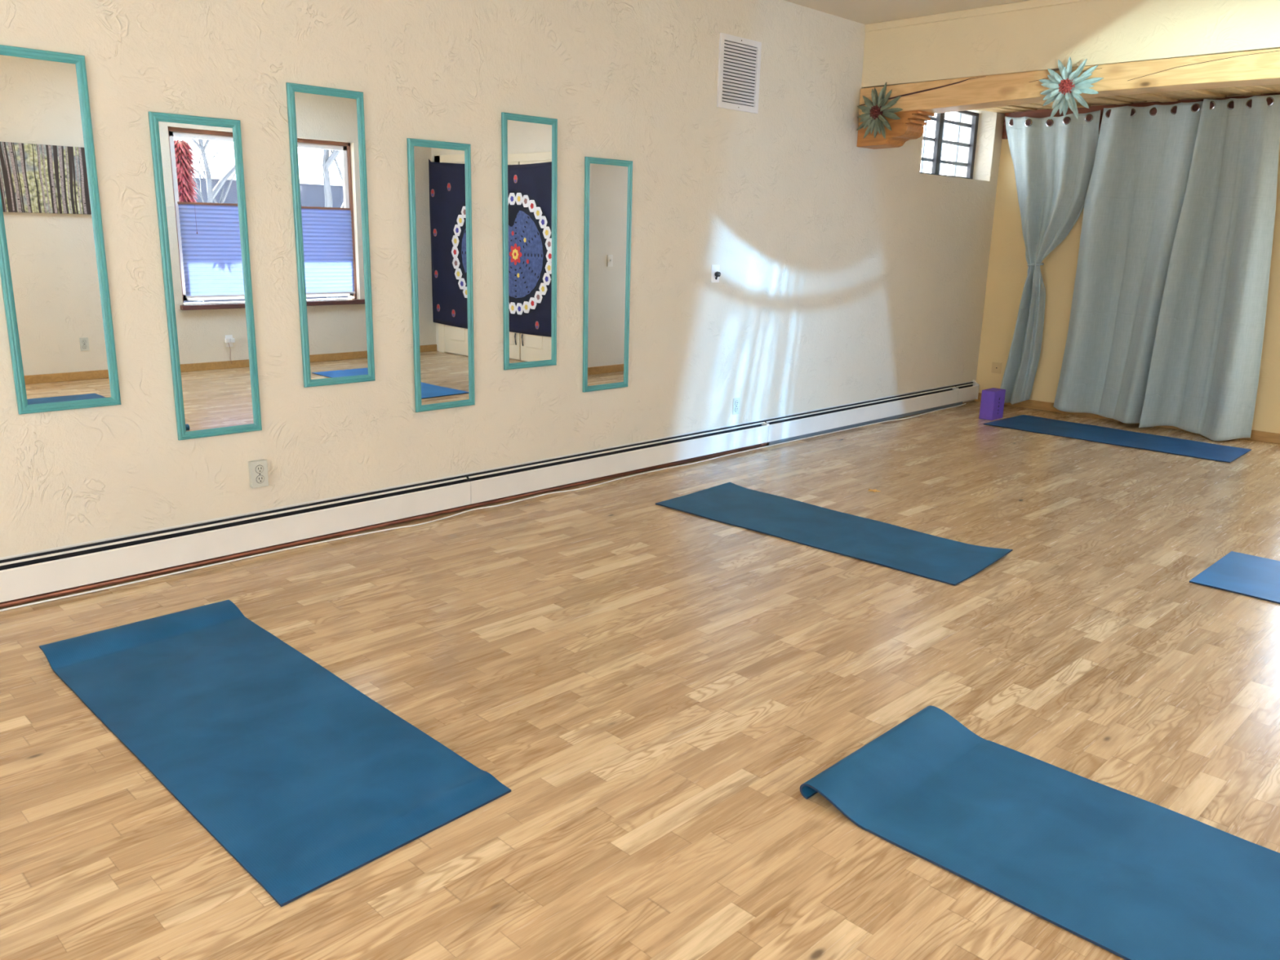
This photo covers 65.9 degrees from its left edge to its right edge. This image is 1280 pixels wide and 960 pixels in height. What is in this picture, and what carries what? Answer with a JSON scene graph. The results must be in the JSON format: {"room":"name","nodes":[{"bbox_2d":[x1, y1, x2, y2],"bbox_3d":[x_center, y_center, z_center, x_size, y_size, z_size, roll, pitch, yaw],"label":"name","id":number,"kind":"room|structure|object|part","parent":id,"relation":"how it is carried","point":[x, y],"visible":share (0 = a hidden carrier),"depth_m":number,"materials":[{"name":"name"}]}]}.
{"room":"exercise studio","nodes":[
{"label":"exercise studio","id":0,"kind":"room"},
{"bbox_2d":[0,0,1004,557],"bbox_3d":[-1.100,-1.202,4.655,0.350,2.757,11.650,15,19,43],"label":"wall","id":1,"kind":"structure","parent":0,"point":[850,273],"depth_m":4.87,"materials":[{"name":"beige paint"}]},
{"bbox_2d":[0,44,121,414],"bbox_3d":[-2.070,-0.856,3.470,0.016,1.230,0.338,15,19,43],"label":"wall mirror","id":2,"kind":"object","parent":1,"relation":"attached to","point":[54,273],"visible":1,"depth_m":3.47,"materials":[{"name":"mirror"}]},
{"bbox_2d":[147,111,262,440],"bbox_3d":[-1.695,-0.780,3.881,0.016,1.230,0.338,15,19,43],"label":"wall mirror","id":3,"kind":"object","parent":1,"relation":"attached to","point":[197,162],"visible":1,"depth_m":3.87,"materials":[{"name":"mirror"}]},
{"bbox_2d":[248,459,268,488],"bbox_3d":[-1.611,-0.027,4.167,0.033,0.114,0.072,15,19,43],"label":"wall outlet","id":4,"kind":"object","parent":1,"relation":"attached to","point":[258,469],"visible":1,"depth_m":4.16,"materials":[{"name":"grey plastic"}]},
{"bbox_2d":[255,465,263,473],"bbox_3d":[-1.601,-0.045,4.153,0.006,0.036,0.036,15,19,43],"label":"socket","id":5,"kind":"object","parent":4,"relation":"attached to","point":[259,468],"depth_m":4.15,"materials":[{"name":"beige plastic"}]},
{"bbox_2d":[256,475,264,483],"bbox_3d":[-1.602,-0.003,4.163,0.006,0.036,0.036,15,19,43],"label":"socket","id":6,"kind":"object","parent":4,"relation":"attached to","point":[260,478],"depth_m":4.16,"materials":[{"name":"beige plastic"}]},
{"bbox_2d":[285,82,375,387],"bbox_3d":[-1.309,-1.021,4.216,0.016,1.230,0.338,15,19,43],"label":"wall mirror","id":7,"kind":"object","parent":1,"relation":"attached to","point":[326,125],"visible":1,"depth_m":4.21,"materials":[{"name":"mirror"}]},
{"bbox_2d":[406,137,475,412],"bbox_3d":[-0.924,-0.943,4.632,0.017,1.230,0.338,15,19,42],"label":"wall mirror","id":8,"kind":"object","parent":1,"relation":"attached to","point":[439,172],"visible":1,"depth_m":4.62,"materials":[{"name":"mirror"}]},
{"bbox_2d":[0,380,979,608],"bbox_3d":[-0.368,-0.053,5.432,0.060,0.185,9.400,15,19,43],"label":"baseboard heater","id":9,"kind":"object","parent":1,"relation":"attached to","point":[35,575],"visible":1,"depth_m":4.63,"materials":[{"name":"white metal"}]},
{"bbox_3d":[-2.260,0.374,3.551,0.010,0.116,3.995,15,19,43],"label":"panel","id":10,"kind":"part","parent":9,"relation":"part of","materials":[{"name":"white metal"}]},
{"bbox_3d":[0.003,-0.123,5.763,0.010,0.116,2.408,15,19,43],"label":"panel","id":11,"kind":"part","parent":9,"relation":"part of","materials":[{"name":"white metal"}]},
{"bbox_3d":[1.780,-0.514,7.501,0.010,0.116,2.620,15,19,43],"label":"panel","id":12,"kind":"part","parent":9,"relation":"part of","materials":[{"name":"white metal"}]},
{"bbox_3d":[2.836,-0.747,8.535,0.010,0.116,0.369,15,19,43],"label":"panel","id":13,"kind":"part","parent":9,"relation":"part of","materials":[{"name":"white metal"}]},
{"bbox_2d":[501,111,557,369],"bbox_3d":[-0.549,-1.179,4.958,0.338,1.230,0.017,-12,19,-43],"label":"wall mirror","id":14,"kind":"object","parent":1,"relation":"attached to","point":[529,144],"visible":1,"depth_m":4.95,"materials":[{"name":"mirror"}]},
{"bbox_2d":[582,156,632,392],"bbox_3d":[-0.175,-1.103,5.371,0.016,1.230,0.338,15,19,43],"label":"wall mirror","id":15,"kind":"object","parent":1,"relation":"attached to","point":[608,183],"visible":1,"depth_m":5.36,"materials":[{"name":"mirror"}]},
{"bbox_2d":[711,264,720,282],"bbox_3d":[0.468,-1.251,5.986,0.036,0.106,0.072,15,19,43],"label":"light switch","id":16,"kind":"object","parent":1,"relation":"attached to","point":[715,273],"visible":1,"depth_m":5.99,"materials":[{"name":"white plastic"}]},
{"bbox_2d":[732,397,740,414],"bbox_3d":[0.624,-0.477,6.381,0.011,0.106,0.066,15,19,43],"label":"wall outlet","id":17,"kind":"object","parent":1,"relation":"attached to","point":[735,410],"visible":1,"depth_m":6.38,"materials":[{"name":"grey plastic"}]},
{"bbox_2d":[716,32,761,113],"bbox_3d":[0.586,-2.389,5.811,0.013,0.400,0.373,15,19,43],"label":"air vent","id":18,"kind":"object","parent":1,"relation":"in","point":[739,58],"visible":1,"depth_m":5.81,"materials":[{"name":"white metal"}]},
{"bbox_2d":[857,110,934,149],"bbox_3d":[1.729,-2.368,6.684,0.450,0.210,0.219,15,19,43],"label":"corbel","id":19,"kind":"object","parent":1,"relation":"attached to","point":[904,129],"visible":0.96,"depth_m":6.60,"materials":[{"name":"brown wood"}]},
{"bbox_2d":[858,48,1279,115],"bbox_3d":[2.705,-2.294,5.699,3.200,0.175,0.234,15,19,43],"label":"lintel beam","id":20,"kind":"structure","parent":19,"relation":"on","point":[1260,67],"depth_m":5.60,"materials":[{"name":"brown wood"}]},
{"bbox_2d":[856,82,902,138],"bbox_3d":[1.587,-2.460,6.577,0.353,0.360,0.094,15,19,43],"label":"flower","id":21,"kind":"object","parent":20,"relation":"attached to","point":[873,118],"visible":1,"depth_m":6.56,"materials":[{"name":"green plant"}]},
{"bbox_3d":[1.573,-2.449,6.572,0.090,0.092,0.064,15,19,43],"label":"flower","id":22,"kind":"part","parent":21,"relation":"part of","materials":[{"name":"red ceramic"}]},
{"bbox_2d":[1039,56,1103,119],"bbox_3d":[2.477,-2.268,5.710,0.376,0.347,0.094,15,19,43],"label":"flower","id":23,"kind":"object","parent":20,"relation":"attached to","point":[1064,90],"visible":1,"depth_m":5.70,"materials":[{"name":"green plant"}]},
{"bbox_3d":[2.464,-2.272,5.701,0.090,0.092,0.064,15,19,43],"label":"flower","id":24,"kind":"part","parent":23,"relation":"part of","materials":[{"name":"red ceramic"}]},
{"bbox_2d":[0,400,1279,959],"bbox_3d":[0.900,0.760,2.943,6.350,0.120,11.900,15,19,43],"label":"floor","id":25,"kind":"structure","parent":0,"point":[655,691],"depth_m":3.06,"materials":[{"name":"brown wood"}]},
{"bbox_2d":[39,599,511,906],"bbox_3d":[-1.122,0.654,2.821,1.692,0.045,0.632,15,19,43],"label":"yoga mat","id":26,"kind":"object","parent":25,"relation":"on","point":[305,780],"visible":1,"depth_m":2.66,"materials":[{"name":"blue plastic"}]},
{"bbox_2d":[0,403,966,611],"bbox_3d":[0.126,-0.058,5.867,0.061,0.008,7.700,15,19,43],"label":"power cord","id":27,"kind":"object","parent":25,"relation":"on","point":[388,529],"visible":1,"depth_m":4.59,"materials":[{"name":"white plastic"}]},
{"bbox_2d":[655,482,1012,585],"bbox_3d":[0.897,0.214,4.802,1.662,0.034,0.621,14,19,41],"label":"yoga mat","id":28,"kind":"object","parent":25,"relation":"on","point":[931,557],"visible":1,"depth_m":4.70,"materials":[{"name":"blue rubber"}]},
{"bbox_2d":[868,488,880,492],"bbox_3d":[1.310,0.058,5.532,0.073,0.003,0.065,15,19,43],"label":"fallen leaf","id":29,"kind":"object","parent":25,"relation":"on","point":[870,490],"visible":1,"depth_m":5.53,"materials":[{"name":"beige wood"}]},
{"bbox_2d":[978,387,1005,420],"bbox_3d":[2.807,-0.605,7.859,0.113,0.232,0.190,15,19,43],"label":"block","id":30,"kind":"object","parent":25,"relation":"on","point":[992,403],"visible":1,"depth_m":7.80,"materials":[{"name":"purple plastic"}]},
{"bbox_2d":[800,705,1279,959],"bbox_3d":[1.315,0.912,2.028,1.959,0.048,0.636,15,19,43],"label":"yoga mat","id":31,"kind":"object","parent":25,"relation":"on","point":[1133,877],"visible":1,"depth_m":2.31,"materials":[{"name":"blue rubber"}]},
{"bbox_2d":[983,414,1251,462],"bbox_3d":[3.472,-0.317,7.234,1.717,0.008,0.704,15,19,43],"label":"yoga mat","id":32,"kind":"object","parent":25,"relation":"on","point":[1170,445],"visible":1,"depth_m":7.18,"materials":[{"name":"blue plastic"}]},
{"bbox_2d":[1189,551,1279,604],"bbox_3d":[3.204,0.558,3.711,1.912,0.008,0.622,15,19,43],"label":"yoga mat","id":33,"kind":"object","parent":25,"relation":"on","point":[1251,575],"visible":1,"depth_m":4.21,"materials":[{"name":"blue plastic"}]},
{"bbox_2d":[784,0,1030,24],"bbox_3d":[0.351,-1.909,1.636,6.350,0.150,10.150,15,19,43],"label":"ceiling","id":34,"kind":"structure","parent":0,"point":[863,11],"depth_m":6.08,"materials":[{"name":"paint"}]},
{"bbox_2d":[861,0,1279,88],"bbox_3d":[2.744,-2.578,5.662,3.200,0.392,0.300,15,19,43],"label":"wall","id":35,"kind":"structure","parent":0,"point":[1100,32],"depth_m":5.71,"materials":[{"name":"beige paint"}]},
{"bbox_2d":[864,0,1089,31],"bbox_3d":[2.639,-2.722,5.513,3.200,0.045,0.012,15,19,43],"label":"trim","id":36,"kind":"structure","parent":35,"relation":"attached to","point":[1030,4],"depth_m":6.10,"materials":[{"name":"beige paint"}]},
{"bbox_2d":[973,93,1279,433],"bbox_3d":[4.197,-1.681,7.419,3.200,2.600,0.200,15,19,43],"label":"wall","id":37,"kind":"structure","parent":0,"point":[1006,276],"depth_m":8.23,"materials":[{"name":"paint"}]},
{"bbox_2d":[991,361,1001,373],"bbox_3d":[3.091,-0.973,8.557,0.085,0.095,0.010,15,19,43],"label":"cover plate","id":38,"kind":"object","parent":37,"relation":"attached to","point":[996,366],"visible":1,"depth_m":8.55,"materials":[{"name":"brown paint"}]},
{"bbox_2d":[975,392,1279,444],"bbox_3d":[4.098,-0.438,7.645,3.180,0.075,0.014,15,19,43],"label":"baseboard","id":39,"kind":"structure","parent":37,"relation":"attached to","point":[1255,435],"depth_m":8.07,"materials":[{"name":"brown wood"}]},
{"bbox_2d":[1001,93,1279,138],"bbox_3d":[3.885,-2.705,7.340,2.458,0.210,0.028,15,19,43],"label":"header board","id":40,"kind":"object","parent":37,"relation":"attached to","point":[1039,113],"visible":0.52,"depth_m":7.67,"materials":[{"name":"red wood"}]},
{"bbox_3d":[3.861,-2.714,7.313,2.420,0.026,0.040,15,19,43],"label":"curtain rod","id":41,"kind":"object","parent":40,"relation":"attached to","visible":0},
{"bbox_2d":[1000,110,1100,404],"bbox_3d":[3.208,-1.764,8.055,0.761,2.324,0.196,15,19,43],"label":"curtain","id":42,"kind":"object","parent":41,"relation":"hanging from","point":[1053,159],"visible":0.98,"depth_m":7.92,"materials":[{"name":"grey fabric"}]},
{"bbox_2d":[1053,101,1203,423],"bbox_3d":[3.721,-1.628,7.556,0.812,2.349,0.203,15,19,43],"label":"curtain","id":43,"kind":"object","parent":41,"relation":"hanging from","point":[1136,190],"visible":0.9,"depth_m":7.56,"materials":[{"name":"grey fabric"}]},
{"bbox_2d":[1138,94,1279,440],"bbox_3d":[4.151,-1.486,7.074,0.705,2.377,0.230,15,19,43],"label":"curtain","id":44,"kind":"object","parent":41,"relation":"hanging from","point":[1204,373],"visible":1,"depth_m":7.08,"materials":[{"name":"grey fabric"}]},
{"bbox_2d":[976,84,1279,113],"bbox_3d":[3.463,-2.576,6.412,3.196,0.151,1.950,15,19,43],"label":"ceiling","id":45,"kind":"structure","parent":0,"point":[1211,93],"depth_m":7.00,"materials":[{"name":"brown wood"}]},
{"label":"outside","id":46,"kind":"structure","parent":0,"visible":0},
{"bbox_3d":[4.189,-0.590,10.062,120.000,0.200,70.000,15,19,43],"label":"ground","id":47,"kind":"structure","parent":46,"visible":0},
{"bbox_2d":[920,110,978,178],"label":"window","id":48,"kind":"structure","parent":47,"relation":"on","point":[949,132],"depth_m":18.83,"materials":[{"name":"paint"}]},
{"bbox_3d":[5.544,-6.013,18.677,0.040,1.400,0.900,15,19,43],"label":"pane","id":49,"kind":"part","parent":48,"relation":"part of","materials":[{"name":"white"}]}
]}

